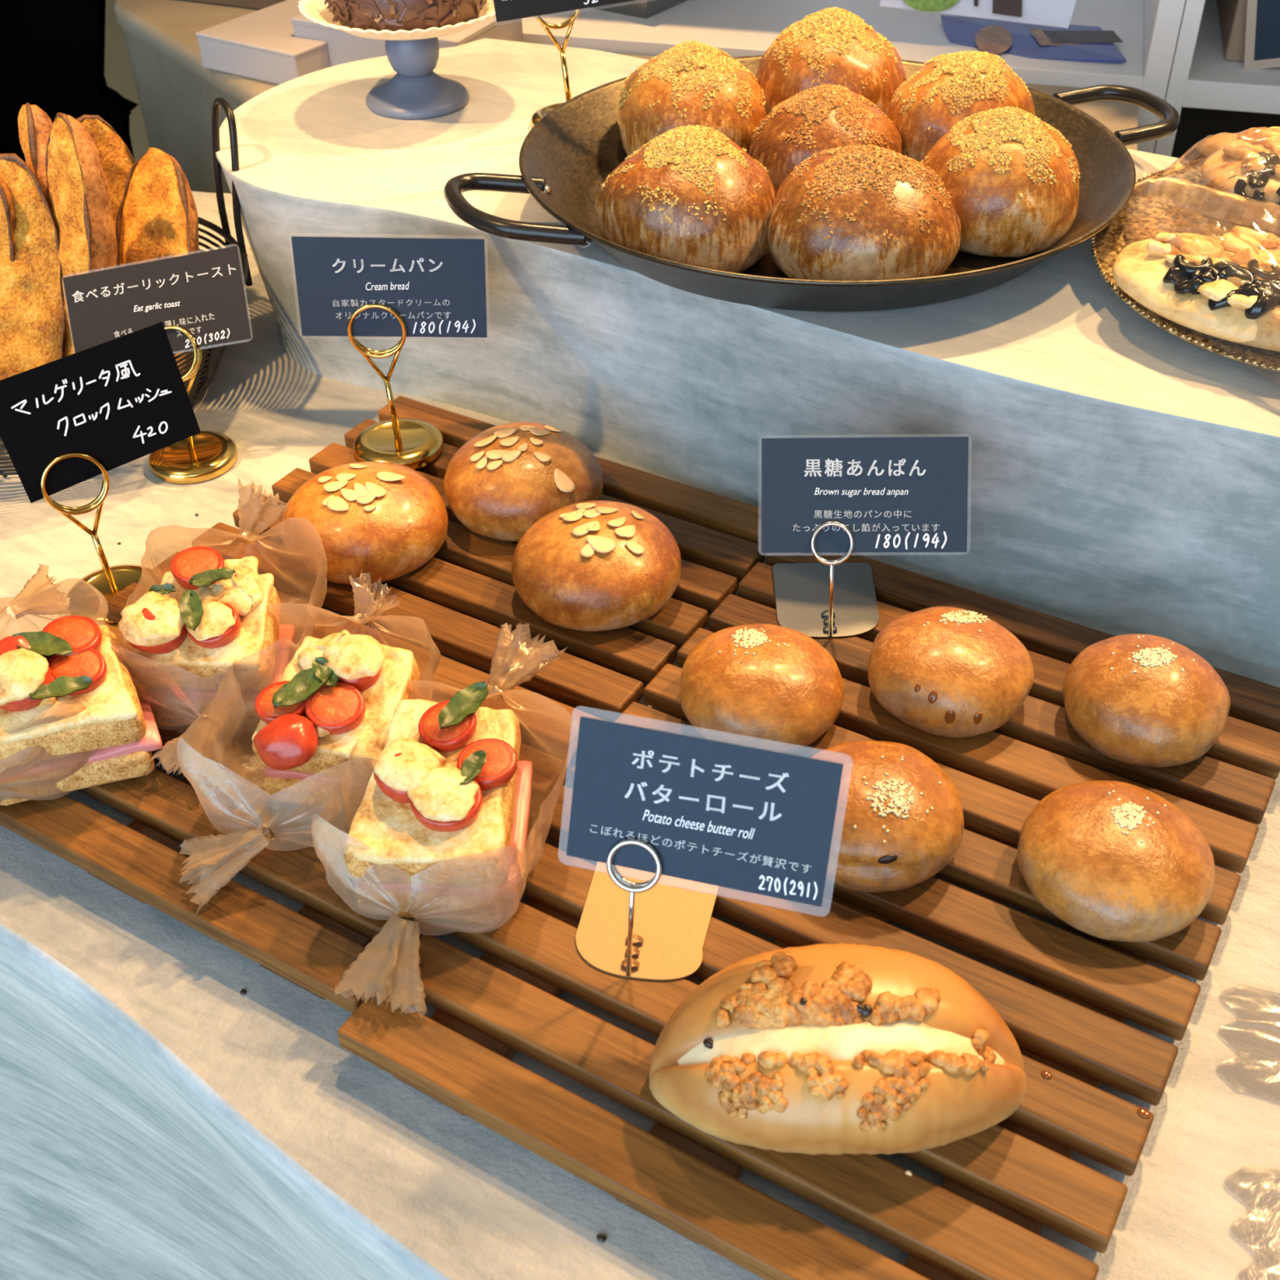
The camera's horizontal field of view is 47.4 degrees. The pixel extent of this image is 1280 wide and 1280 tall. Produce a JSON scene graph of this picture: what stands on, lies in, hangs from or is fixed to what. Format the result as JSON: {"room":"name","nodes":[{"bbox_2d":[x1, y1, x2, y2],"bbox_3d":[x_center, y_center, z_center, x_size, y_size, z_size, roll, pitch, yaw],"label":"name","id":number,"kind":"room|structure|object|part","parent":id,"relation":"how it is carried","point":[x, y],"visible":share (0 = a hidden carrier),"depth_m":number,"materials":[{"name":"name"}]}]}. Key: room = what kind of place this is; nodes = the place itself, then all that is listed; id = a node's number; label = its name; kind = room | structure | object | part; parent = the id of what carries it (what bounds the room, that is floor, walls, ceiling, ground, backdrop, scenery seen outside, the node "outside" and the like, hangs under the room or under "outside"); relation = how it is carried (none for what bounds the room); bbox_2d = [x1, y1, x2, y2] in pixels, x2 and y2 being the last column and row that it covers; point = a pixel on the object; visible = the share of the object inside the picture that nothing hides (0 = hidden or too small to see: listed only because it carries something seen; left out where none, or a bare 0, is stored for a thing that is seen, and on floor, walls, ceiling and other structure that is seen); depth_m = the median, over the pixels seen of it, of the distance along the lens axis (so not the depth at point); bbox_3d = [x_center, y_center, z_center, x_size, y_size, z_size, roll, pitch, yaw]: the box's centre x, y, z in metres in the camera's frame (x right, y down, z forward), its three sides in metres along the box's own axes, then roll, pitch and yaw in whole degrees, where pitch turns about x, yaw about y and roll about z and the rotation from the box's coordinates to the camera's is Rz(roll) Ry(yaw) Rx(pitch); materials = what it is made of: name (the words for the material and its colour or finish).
{"room":"bakery shop","nodes":[
{"label":"bakery shop","id":0,"kind":"room"},
{"bbox_2d":[104,0,150,164],"bbox_3d":[-0.449,0.366,1.803,7.800,0.001,6.600,20,43,24],"label":"wall","id":1,"kind":"structure","parent":0,"point":[118,74],"depth_m":4.37,"materials":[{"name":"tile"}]},
{"bbox_2d":[0,0,137,163],"bbox_3d":[-0.858,-0.448,2.045,0.464,0.961,0.071,4,39,6],"label":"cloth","id":2,"kind":"object","parent":1,"relation":"on","point":[52,51],"visible":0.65,"depth_m":1.80,"materials":[{"name":"black fabric"}]},
{"bbox_2d":[113,0,1137,193],"bbox_3d":[-0.090,-0.242,1.776,0.670,0.970,1.403,-23,44,-25],"label":"countertop","id":3,"kind":"structure","parent":1,"relation":"on","point":[177,95],"depth_m":1.51,"materials":[{"name":"paint"}]},
{"bbox_2d":[186,0,286,9],"bbox_3d":[-0.376,-0.773,1.547,0.300,0.148,0.180,14,41,18],"label":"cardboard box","id":4,"kind":"object","parent":3,"relation":"on","point":[255,4],"visible":0.17,"depth_m":1.53,"materials":[{"name":"beige cardboard"}]},
{"bbox_2d":[195,0,330,84],"bbox_3d":[-0.315,-0.584,1.406,0.132,0.032,0.186,20,43,24],"label":"box","id":5,"kind":"object","parent":3,"relation":"on","point":[262,45],"visible":0.54,"depth_m":1.35,"materials":[{"name":"white cardboard"}]},
{"bbox_3d":[-0.315,-0.595,1.397,0.126,0.004,0.182,22,44,25],"label":"lid","id":6,"kind":"part","parent":5,"relation":"part of","materials":[{"name":"white paper"}]},
{"bbox_2d":[290,13,523,66],"bbox_3d":[-0.216,-0.566,1.370,0.178,0.048,0.122,16,42,19],"label":"box","id":7,"kind":"object","parent":3,"relation":"on","point":[344,47],"visible":0.35,"depth_m":1.33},
{"bbox_3d":[-0.216,-0.582,1.356,0.178,0.006,0.122,16,42,19],"label":"lid","id":8,"kind":"part","parent":7,"relation":"part of","materials":[{"name":"white paper"}]},
{"bbox_2d":[0,38,1279,1279],"bbox_3d":[-0.142,0.244,1.121,2.201,1.039,0.990,20,43,24],"label":"tablecloth","id":9,"kind":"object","parent":1,"relation":"on","point":[160,1119],"depth_m":0.80,"materials":[{"name":"fabric"}]},
{"bbox_2d":[40,452,142,628],"bbox_3d":[-0.305,-0.061,0.817,0.057,0.102,0.057,20,43,24],"label":"stand","id":10,"kind":"object","parent":9,"relation":"on","point":[108,580],"visible":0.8,"depth_m":0.83,"materials":[{"name":"gold metal"}]},
{"bbox_2d":[0,321,200,502],"bbox_3d":[-0.294,-0.122,0.785,0.103,0.079,0.013,-19,43,-21],"label":"card","id":11,"kind":"object","parent":10,"relation":"attached to","point":[118,402],"visible":1,"depth_m":0.78,"materials":[{"name":"black paper"}]},
{"bbox_3d":[-0.305,-0.044,0.831,0.005,0.039,0.005,20,43,24],"label":"stem","id":12,"kind":"part","parent":10,"relation":"part of","materials":[{"name":"gold metal"}]},
{"bbox_2d":[0,97,253,477],"bbox_3d":[-0.420,-0.244,0.981,0.303,0.180,0.303,3,39,5],"label":"wire basket","id":13,"kind":"object","parent":9,"relation":"on","point":[211,356],"visible":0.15,"depth_m":1.00,"materials":[{"name":"metal"}]},
{"bbox_2d":[0,176,16,262],"bbox_3d":[-0.449,-0.238,0.983,0.089,0.173,0.037,0,39,1],"label":"sandwich","id":14,"kind":"object","parent":13,"relation":"in","point":[7,213],"visible":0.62,"depth_m":0.94,"materials":[{"name":"brown food"}]},
{"bbox_2d":[0,153,65,380],"bbox_3d":[-0.418,-0.226,0.967,0.057,0.176,0.086,20,43,24],"label":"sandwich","id":15,"kind":"object","parent":13,"relation":"in","point":[33,316],"visible":0.8,"depth_m":0.96,"materials":[{"name":"brown food"}]},
{"bbox_2d":[17,102,63,344],"bbox_3d":[-0.405,-0.257,0.989,0.045,0.194,0.090,4,39,5],"label":"sandwich","id":16,"kind":"object","parent":13,"relation":"in","point":[34,125],"visible":0.3,"depth_m":0.95,"materials":[{"name":"brown food"}]},
{"bbox_2d":[44,112,117,357],"bbox_3d":[-0.374,-0.245,0.970,0.054,0.198,0.069,20,43,24],"label":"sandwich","id":17,"kind":"object","parent":13,"relation":"in","point":[80,204],"visible":0.63,"depth_m":0.94,"materials":[{"name":"brown food"}]},
{"bbox_2d":[75,114,135,233],"bbox_3d":[-0.392,-0.295,1.057,0.080,0.163,0.045,-12,40,-13],"label":"sandwich","id":18,"kind":"object","parent":13,"relation":"in","point":[117,160],"visible":0.16,"depth_m":1.03,"materials":[{"name":"brown food"}]},
{"bbox_2d":[115,147,199,383],"bbox_3d":[-0.338,-0.247,1.016,0.062,0.162,0.115,5,39,7],"label":"sandwich","id":19,"kind":"object","parent":13,"relation":"in","point":[157,217],"visible":0.45,"depth_m":1.00,"materials":[{"name":"brown food"}]},
{"bbox_3d":[-0.286,-0.315,1.024,0.016,0.126,0.048,-21,43,-23],"label":"handle","id":20,"kind":"part","parent":13,"relation":"part of","materials":[{"name":"black metal"}]},
{"bbox_2d":[148,324,237,484],"bbox_3d":[-0.297,-0.155,0.938,0.057,0.095,0.057,20,43,24],"label":"stand","id":21,"kind":"object","parent":9,"relation":"on","point":[204,455],"visible":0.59,"depth_m":0.95,"materials":[{"name":"gold metal"}]},
{"bbox_2d":[62,245,251,352],"bbox_3d":[-0.305,-0.209,0.918,0.130,0.074,0.033,3,39,4],"label":"name card","id":22,"kind":"object","parent":21,"relation":"on","point":[202,294],"visible":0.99,"depth_m":0.92,"materials":[{"name":"paper"}]},
{"bbox_3d":[-0.296,-0.139,0.952,0.004,0.034,0.005,20,43,24],"label":"stem","id":23,"kind":"part","parent":21,"relation":"part of","materials":[{"name":"gold metal"}]},
{"bbox_3d":[-0.315,0.479,0.945,2.208,0.899,0.202,18,43,22],"label":"panel","id":24,"kind":"part","parent":9,"relation":"part of","materials":[{"name":"fabric"}]},
{"bbox_2d":[240,989,246,995],"bbox_3d":[-0.172,0.152,0.630,0.003,0.002,0.003,20,43,24],"label":"crumb","id":25,"kind":"object","parent":9,"relation":"on","point":[242,992],"visible":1,"depth_m":0.63,"materials":[{"name":"black food"}]},
{"bbox_2d":[0,395,764,1013],"bbox_3d":[-0.141,-0.001,0.805,0.298,0.020,0.410,20,43,24],"label":"tray","id":26,"kind":"object","parent":9,"relation":"on","point":[717,537],"visible":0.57,"depth_m":0.76,"materials":[{"name":"brown wood"}]},
{"bbox_2d":[0,564,108,805],"bbox_3d":[-0.313,0.024,0.715,0.105,0.056,0.172,-10,40,-12],"label":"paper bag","id":27,"kind":"object","parent":26,"relation":"on","point":[37,600],"visible":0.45,"depth_m":0.75,"materials":[{"name":"clear plastic"}]},
{"bbox_2d":[0,615,162,805],"bbox_3d":[-0.275,0.028,0.696,0.080,0.068,0.066,-12,40,-14],"label":"sandwich","id":28,"kind":"object","parent":27,"relation":"in","point":[46,674],"visible":1,"depth_m":0.68,"materials":[{"name":"beige food"}]},
{"bbox_2d":[111,478,327,785],"bbox_3d":[-0.213,-0.011,0.750,0.098,0.064,0.192,-1,39,0],"label":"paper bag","id":29,"kind":"object","parent":26,"relation":"on","point":[151,575],"visible":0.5,"depth_m":0.78,"materials":[{"name":"clear plastic"}]},
{"bbox_2d":[118,546,295,724],"bbox_3d":[-0.215,-0.001,0.733,0.075,0.068,0.069,-3,39,-2],"label":"sandwich","id":30,"kind":"object","parent":29,"relation":"in","point":[209,612],"visible":0.97,"depth_m":0.71,"materials":[{"name":"beige food"}]},
{"bbox_2d":[177,571,441,915],"bbox_3d":[-0.154,0.042,0.689,0.099,0.058,0.195,5,39,7],"label":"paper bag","id":31,"kind":"object","parent":26,"relation":"on","point":[414,629],"visible":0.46,"depth_m":0.68,"materials":[{"name":"clear plastic"}]},
{"bbox_2d":[252,630,420,808],"bbox_3d":[-0.138,0.039,0.681,0.074,0.069,0.080,6,39,8],"label":"sandwich","id":32,"kind":"object","parent":31,"relation":"in","point":[336,686],"visible":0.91,"depth_m":0.67,"materials":[{"name":"beige food"}]},
{"bbox_2d":[280,461,448,585],"bbox_3d":[-0.159,-0.073,0.840,0.094,0.048,0.095,20,43,24],"label":"bun","id":33,"kind":"object","parent":26,"relation":"on","point":[385,521],"visible":0.92,"depth_m":0.82,"materials":[{"name":"brown food"}]},
{"bbox_2d":[346,303,444,470],"bbox_3d":[-0.155,-0.163,0.906,0.057,0.103,0.057,20,43,24],"label":"stand","id":34,"kind":"object","parent":26,"relation":"on","point":[415,444],"visible":0.97,"depth_m":0.92,"materials":[{"name":"gold metal"}]},
{"bbox_2d":[291,235,487,337],"bbox_3d":[-0.148,-0.210,0.869,0.118,0.071,0.004,-3,39,-2],"label":"name card","id":35,"kind":"object","parent":34,"relation":"attached to","point":[437,286],"visible":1,"depth_m":0.87,"materials":[{"name":"paper"}]},
{"bbox_3d":[-0.156,-0.145,0.920,0.005,0.041,0.005,20,43,24],"label":"stem","id":36,"kind":"part","parent":34,"relation":"part of","materials":[{"name":"gold metal"}]},
{"bbox_2d":[311,622,579,1013],"bbox_3d":[-0.084,0.070,0.651,0.098,0.061,0.203,8,40,11],"label":"wrapper","id":37,"kind":"object","parent":26,"relation":"on","point":[329,828],"visible":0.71,"depth_m":0.63,"materials":[{"name":"clear plastic"}]},
{"bbox_2d":[343,681,532,923],"bbox_3d":[-0.085,0.070,0.639,0.074,0.073,0.088,2,39,4],"label":"sandwich","id":38,"kind":"object","parent":37,"relation":"in","point":[447,795],"visible":1,"depth_m":0.62,"materials":[{"name":"beige food"}]},
{"bbox_2d":[444,422,603,542],"bbox_3d":[-0.070,-0.100,0.871,0.095,0.048,0.094,20,43,24],"label":"bun","id":39,"kind":"object","parent":26,"relation":"on","point":[505,478],"visible":0.94,"depth_m":0.85,"materials":[{"name":"brown food"}]},
{"bbox_2d":[511,500,681,631],"bbox_3d":[-0.024,-0.048,0.806,0.094,0.048,0.095,20,43,24],"label":"bun","id":40,"kind":"object","parent":26,"relation":"on","point":[592,566],"visible":1,"depth_m":0.78,"materials":[{"name":"brown food"}]},
{"bbox_2d":[365,36,469,119],"bbox_3d":[-0.167,-0.428,1.078,0.094,0.060,0.094,20,43,24],"label":"cake stand","id":41,"kind":"object","parent":9,"relation":"on","point":[415,92],"visible":0.7,"depth_m":1.07,"materials":[{"name":"grey ceramic"}]},
{"bbox_2d":[297,0,495,40],"bbox_3d":[-0.168,-0.457,1.054,0.155,0.014,0.155,20,43,24],"label":"dish","id":42,"kind":"object","parent":41,"relation":"on","point":[315,11],"visible":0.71,"depth_m":1.02,"materials":[{"name":"white ceramic"}]},
{"bbox_2d":[324,0,486,31],"bbox_3d":[-0.169,-0.473,1.039,0.119,0.054,0.122,20,43,24],"label":"chocolate cake","id":43,"kind":"object","parent":42,"relation":"in","point":[393,15],"visible":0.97,"depth_m":1.01,"materials":[{"name":"brown food"}]},
{"bbox_2d":[531,8,579,127],"bbox_3d":[-0.050,-0.411,1.022,0.057,0.102,0.057,20,43,24],"label":"stand","id":44,"kind":"object","parent":9,"relation":"on","point":[541,113],"visible":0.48,"depth_m":1.02,"materials":[{"name":"gold metal"}]},
{"bbox_2d":[493,0,634,22],"bbox_3d":[-0.043,-0.433,0.925,0.115,0.072,0.010,-9,40,-10],"label":"name card","id":45,"kind":"object","parent":44,"relation":"attached to","point":[504,10],"visible":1,"depth_m":0.94,"materials":[{"name":"paper"}]},
{"bbox_3d":[-0.052,-0.396,1.035,0.008,0.043,0.004,0,39,1],"label":"stem","id":46,"kind":"part","parent":44,"relation":"part of","materials":[{"name":"gold metal"}]},
{"bbox_2d":[596,1234,607,1242],"bbox_3d":[-0.014,0.222,0.541,0.004,0.002,0.003,20,43,24],"label":"crumb","id":47,"kind":"object","parent":9,"relation":"on","point":[600,1237],"visible":1,"depth_m":0.54,"materials":[{"name":"black food"}]},
{"bbox_2d":[337,552,1279,1279],"bbox_3d":[0.109,0.101,0.674,0.297,0.020,0.410,20,43,24],"label":"tray","id":48,"kind":"object","parent":9,"relation":"on","point":[1003,1182],"visible":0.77,"depth_m":0.60,"materials":[{"name":"brown wood"}]},
{"bbox_2d":[575,838,719,980],"bbox_3d":[0.001,0.092,0.607,0.056,0.080,0.069,7,40,10],"label":"stand","id":49,"kind":"object","parent":48,"relation":"on","point":[634,923],"visible":1,"depth_m":0.63,"materials":[{"name":"metal"}]},
{"bbox_2d":[566,715,843,906],"bbox_3d":[0.023,0.065,0.555,0.109,0.062,0.028,9,40,12],"label":"name card","id":50,"kind":"object","parent":49,"relation":"on","point":[752,820],"visible":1,"depth_m":0.55,"materials":[{"name":"paper"}]},
{"bbox_2d":[680,623,844,753],"bbox_3d":[0.060,0.020,0.727,0.083,0.040,0.082,20,43,24],"label":"bun","id":51,"kind":"object","parent":48,"relation":"on","point":[768,686],"visible":0.99,"depth_m":0.71,"materials":[{"name":"brown food"}]},
{"bbox_2d":[773,521,879,638],"bbox_3d":[0.103,-0.048,0.784,0.056,0.072,0.075,0,39,1],"label":"stand","id":52,"kind":"object","parent":48,"relation":"on","point":[829,598],"visible":0.98,"depth_m":0.81,"materials":[{"name":"metal"}]},
{"bbox_3d":[0.103,-0.023,0.810,0.056,0.001,0.068,0,39,1],"label":"plate","id":53,"kind":"part","parent":52,"relation":"part of","materials":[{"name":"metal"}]},
{"bbox_2d":[761,436,968,552],"bbox_3d":[0.114,-0.074,0.743,0.109,0.053,0.035,1,39,2],"label":"name card","id":54,"kind":"object","parent":52,"relation":"on","point":[893,495],"visible":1,"depth_m":0.74,"materials":[{"name":"paper"}]},
{"bbox_2d":[648,942,1026,1155],"bbox_3d":[0.076,0.152,0.551,0.143,0.055,0.088,-7,39,-7],"label":"roll","id":55,"kind":"object","parent":48,"relation":"on","point":[833,1049],"visible":1,"depth_m":0.53,"materials":[{"name":"beige food"}]},
{"bbox_2d":[811,740,964,892],"bbox_3d":[0.106,0.074,0.657,0.080,0.043,0.080,20,43,24],"label":"bun","id":56,"kind":"object","parent":48,"relation":"on","point":[899,822],"visible":0.92,"depth_m":0.63,"materials":[{"name":"brown food"}]},
{"bbox_2d":[905,1169,912,1175],"bbox_3d":[0.099,0.197,0.539,0.003,0.002,0.002,20,43,24],"label":"crumb","id":57,"kind":"object","parent":48,"relation":"on","point":[908,1172],"visible":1,"depth_m":0.54,"materials":[{"name":"beige food"}]},
{"bbox_2d":[867,606,1034,737],"bbox_3d":[0.157,0.011,0.736,0.082,0.040,0.081,20,43,24],"label":"bun","id":58,"kind":"object","parent":48,"relation":"on","point":[949,672],"visible":1,"depth_m":0.71,"materials":[{"name":"brown food"}]},
{"bbox_2d":[1041,1070,1052,1079],"bbox_3d":[0.159,0.170,0.571,0.004,0.001,0.004,20,43,24],"label":"crumb","id":59,"kind":"object","parent":48,"relation":"on","point":[1046,1074],"visible":1,"depth_m":0.57,"materials":[{"name":"brown food"}]},
{"bbox_2d":[1017,780,1214,942],"bbox_3d":[0.208,0.092,0.637,0.083,0.039,0.083,12,41,15],"label":"bun","id":60,"kind":"object","parent":48,"relation":"on","point":[1110,860],"visible":1,"depth_m":0.62,"materials":[{"name":"brown food"}]},
{"bbox_2d":[1137,1107,1151,1118],"bbox_3d":[0.193,0.181,0.557,0.005,0.001,0.004,20,43,24],"label":"crumb","id":61,"kind":"object","parent":48,"relation":"on","point":[1144,1113],"visible":1,"depth_m":0.56,"materials":[{"name":"brown food"}]},
{"bbox_2d":[1062,633,1230,767],"bbox_3d":[0.248,0.025,0.715,0.081,0.044,0.078,20,43,24],"label":"bun","id":62,"kind":"object","parent":48,"relation":"on","point":[1148,700],"visible":1,"depth_m":0.69,"materials":[{"name":"brown food"}]},
{"bbox_2d":[444,55,1179,311],"bbox_3d":[0.119,-0.297,0.927,0.378,0.038,0.401,20,43,24],"label":"paella pan","id":63,"kind":"object","parent":9,"relation":"on","point":[565,159],"visible":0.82,"depth_m":0.88,"materials":[{"name":"metal"}]},
{"bbox_3d":[-0.076,-0.253,0.857,0.066,0.015,0.105,-14,41,-15],"label":"handle","id":64,"kind":"part","parent":63,"relation":"part of","materials":[{"name":"black metal"}]},
{"bbox_2d":[594,124,775,273],"bbox_3d":[0.029,-0.266,0.859,0.108,0.071,0.109,20,43,24],"label":"bun","id":65,"kind":"object","parent":63,"relation":"in","point":[691,194],"visible":1,"depth_m":0.83,"materials":[{"name":"brown food"}]},
{"bbox_2d":[616,40,766,155],"bbox_3d":[0.035,-0.361,0.974,0.102,0.075,0.104,20,43,24],"label":"bun","id":66,"kind":"object","parent":63,"relation":"in","point":[693,82],"visible":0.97,"depth_m":0.94,"materials":[{"name":"brown food"}]},
{"bbox_2d":[748,84,902,194],"bbox_3d":[0.119,-0.321,0.929,0.097,0.067,0.096,10,40,13],"label":"bun","id":67,"kind":"object","parent":63,"relation":"in","point":[818,118],"visible":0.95,"depth_m":0.90,"materials":[{"name":"brown food"}]},
{"bbox_2d":[755,6,906,115],"bbox_3d":[0.132,-0.394,1.002,0.106,0.076,0.103,20,43,24],"label":"bun","id":68,"kind":"object","parent":63,"relation":"in","point":[832,46],"visible":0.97,"depth_m":0.97,"materials":[{"name":"brown food"}]},
{"bbox_2d":[766,143,960,279],"bbox_3d":[0.131,-0.249,0.837,0.112,0.071,0.112,20,43,24],"label":"bun","id":69,"kind":"object","parent":63,"relation":"in","point":[868,211],"visible":0.99,"depth_m":0.81,"materials":[{"name":"brown food"}]},
{"bbox_2d":[886,50,1035,161],"bbox_3d":[0.210,-0.344,0.949,0.097,0.076,0.101,20,43,24],"label":"bun","id":70,"kind":"object","parent":63,"relation":"in","point":[949,88],"visible":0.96,"depth_m":0.92,"materials":[{"name":"brown food"}]},
{"bbox_2d":[920,106,1079,257],"bbox_3d":[0.215,-0.281,0.872,0.096,0.075,0.098,20,43,24],"label":"bun","id":71,"kind":"object","parent":63,"relation":"in","point":[1011,177],"visible":0.96,"depth_m":0.84,"materials":[{"name":"brown food"}]},
{"bbox_3d":[0.323,-0.353,0.973,0.056,0.015,0.089,-12,40,-13],"label":"handle","id":72,"kind":"part","parent":63,"relation":"part of","materials":[{"name":"black metal"}]},
{"bbox_2d":[1090,166,1279,372],"bbox_3d":[0.389,-0.215,0.821,0.262,0.027,0.261,15,42,19],"label":"platter","id":73,"kind":"object","parent":9,"relation":"on","point":[1141,219],"visible":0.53,"depth_m":0.85,"materials":[{"name":"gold metal"}]},
{"bbox_2d":[1111,225,1279,351],"bbox_3d":[0.339,-0.183,0.765,0.178,0.033,0.100,20,43,24],"label":"flatbread","id":74,"kind":"object","parent":73,"relation":"on","point":[1227,287],"visible":1,"depth_m":0.76,"materials":[{"name":"beige food"}]},
{"bbox_2d":[1131,176,1279,240],"bbox_3d":[0.320,-0.193,0.776,0.179,0.047,0.183,20,43,24],"label":"cellophane sleeve","id":75,"kind":"object","parent":73,"relation":"on","point":[1183,193],"visible":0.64,"depth_m":0.84,"materials":[{"name":"clear plastic"}]},
{"bbox_2d":[1161,126,1279,194],"bbox_3d":[0.384,-0.282,0.865,0.136,0.043,0.135,5,39,8],"label":"cellophane sleeve","id":76,"kind":"object","parent":73,"relation":"on","point":[1194,157],"visible":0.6,"depth_m":0.88,"materials":[{"name":"clear plastic"}]},
{"bbox_2d":[1200,126,1279,205],"bbox_3d":[0.405,-0.276,0.859,0.140,0.033,0.092,6,40,9],"label":"flatbread","id":77,"kind":"object","parent":73,"relation":"on","point":[1243,157],"visible":0.92,"depth_m":0.86,"materials":[{"name":"beige food"}]},
{"bbox_2d":[521,0,1185,153],"bbox_3d":[0.195,-0.417,1.693,0.671,1.340,0.360,9,40,12],"label":"cube shelf","id":78,"kind":"object","parent":1,"relation":"on","point":[1148,30],"visible":0.09,"depth_m":1.41,"materials":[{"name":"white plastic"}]},
{"bbox_2d":[589,0,688,18],"bbox_3d":[0.034,-0.751,1.549,0.190,0.080,0.350,23,45,27],"label":"tub","id":79,"kind":"object","parent":78,"relation":"on","point":[645,9],"visible":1,"depth_m":1.45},
{"bbox_2d":[940,14,1126,62],"bbox_3d":[0.367,-0.564,1.372,0.176,0.016,0.093,9,40,12],"label":"tray","id":80,"kind":"object","parent":78,"relation":"on","point":[1080,43],"visible":0.94,"depth_m":1.36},
{"bbox_2d":[880,0,1076,28],"bbox_3d":[0.313,-0.598,1.343,0.183,0.051,0.026,9,40,12],"label":"poster","id":81,"kind":"object","parent":80,"relation":"on","point":[1051,13],"visible":1,"depth_m":1.34,"materials":[{"name":"white paper"}]},
{"bbox_2d":[902,0,959,12],"bbox_3d":[0.269,-0.597,1.349,0.054,0.026,0.013,9,40,12],"label":"picture","id":82,"kind":"object","parent":81,"relation":"attached to","point":[928,6],"depth_m":1.35},
{"bbox_2d":[973,0,977,6],"bbox_3d":[0.309,-0.592,1.340,0.005,0.015,0.008,2,39,4],"label":"picture","id":83,"kind":"object","parent":81,"relation":"attached to","point":[975,2],"depth_m":1.34},
{"bbox_2d":[992,0,1022,17],"bbox_3d":[0.336,-0.596,1.333,0.033,0.042,0.021,9,40,12],"label":"picture","id":84,"kind":"object","parent":81,"relation":"attached to","point":[1001,8],"depth_m":1.34},
{"bbox_2d":[975,25,1012,54],"bbox_3d":[0.331,-0.563,1.365,0.034,0.008,0.062,8,40,11],"label":"picture","id":85,"kind":"object","parent":80,"relation":"on","point":[993,39],"depth_m":1.37},
{"bbox_2d":[1028,27,1081,46],"bbox_3d":[0.383,-0.560,1.360,0.029,0.005,0.064,-23,44,-25],"label":"picture","id":86,"kind":"object","parent":80,"relation":"on","point":[1037,37],"depth_m":1.36},
{"bbox_2d":[1042,30,1123,44],"bbox_3d":[0.414,-0.565,1.363,0.071,0.004,0.029,1,39,2],"label":"picture","id":87,"kind":"object","parent":80,"relation":"on","point":[1049,37],"depth_m":1.36},
{"bbox_3d":[0.509,-0.367,1.625,0.021,1.340,0.360,9,40,12],"label":"panel","id":88,"kind":"part","parent":78,"relation":"part of","materials":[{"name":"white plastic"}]},
{"bbox_2d":[1153,0,1279,158],"bbox_3d":[0.735,-0.331,1.577,0.445,1.340,0.360,9,40,12],"label":"cube shelf","id":89,"kind":"object","parent":1,"relation":"on","point":[1211,94],"visible":0.21,"depth_m":1.30,"materials":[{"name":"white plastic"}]},
{"bbox_3d":[0.528,-0.364,1.621,0.015,1.340,0.360,9,40,12],"label":"panel","id":90,"kind":"part","parent":89,"relation":"part of","materials":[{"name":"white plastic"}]},
{"bbox_3d":[0.774,-0.431,1.715,0.400,1.280,0.010,9,40,12],"label":"panel","id":91,"kind":"part","parent":89,"relation":"part of","materials":[{"name":"black"}]},
{"bbox_2d":[1217,0,1247,62],"bbox_3d":[0.677,-0.634,1.336,0.245,0.151,0.221,9,40,12],"label":"cardboard box","id":92,"kind":"object","parent":89,"relation":"on","point":[1232,13],"visible":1,"depth_m":1.32,"materials":[{"name":"beige cardboard"}]},
{"bbox_2d":[1244,0,1279,69],"bbox_3d":[0.586,-0.546,1.272,0.117,0.100,0.001,9,40,12],"label":"card","id":93,"kind":"object","parent":89,"relation":"on","point":[1262,42],"visible":1,"depth_m":1.29,"materials":[{"name":"blue paper"}]}
]}

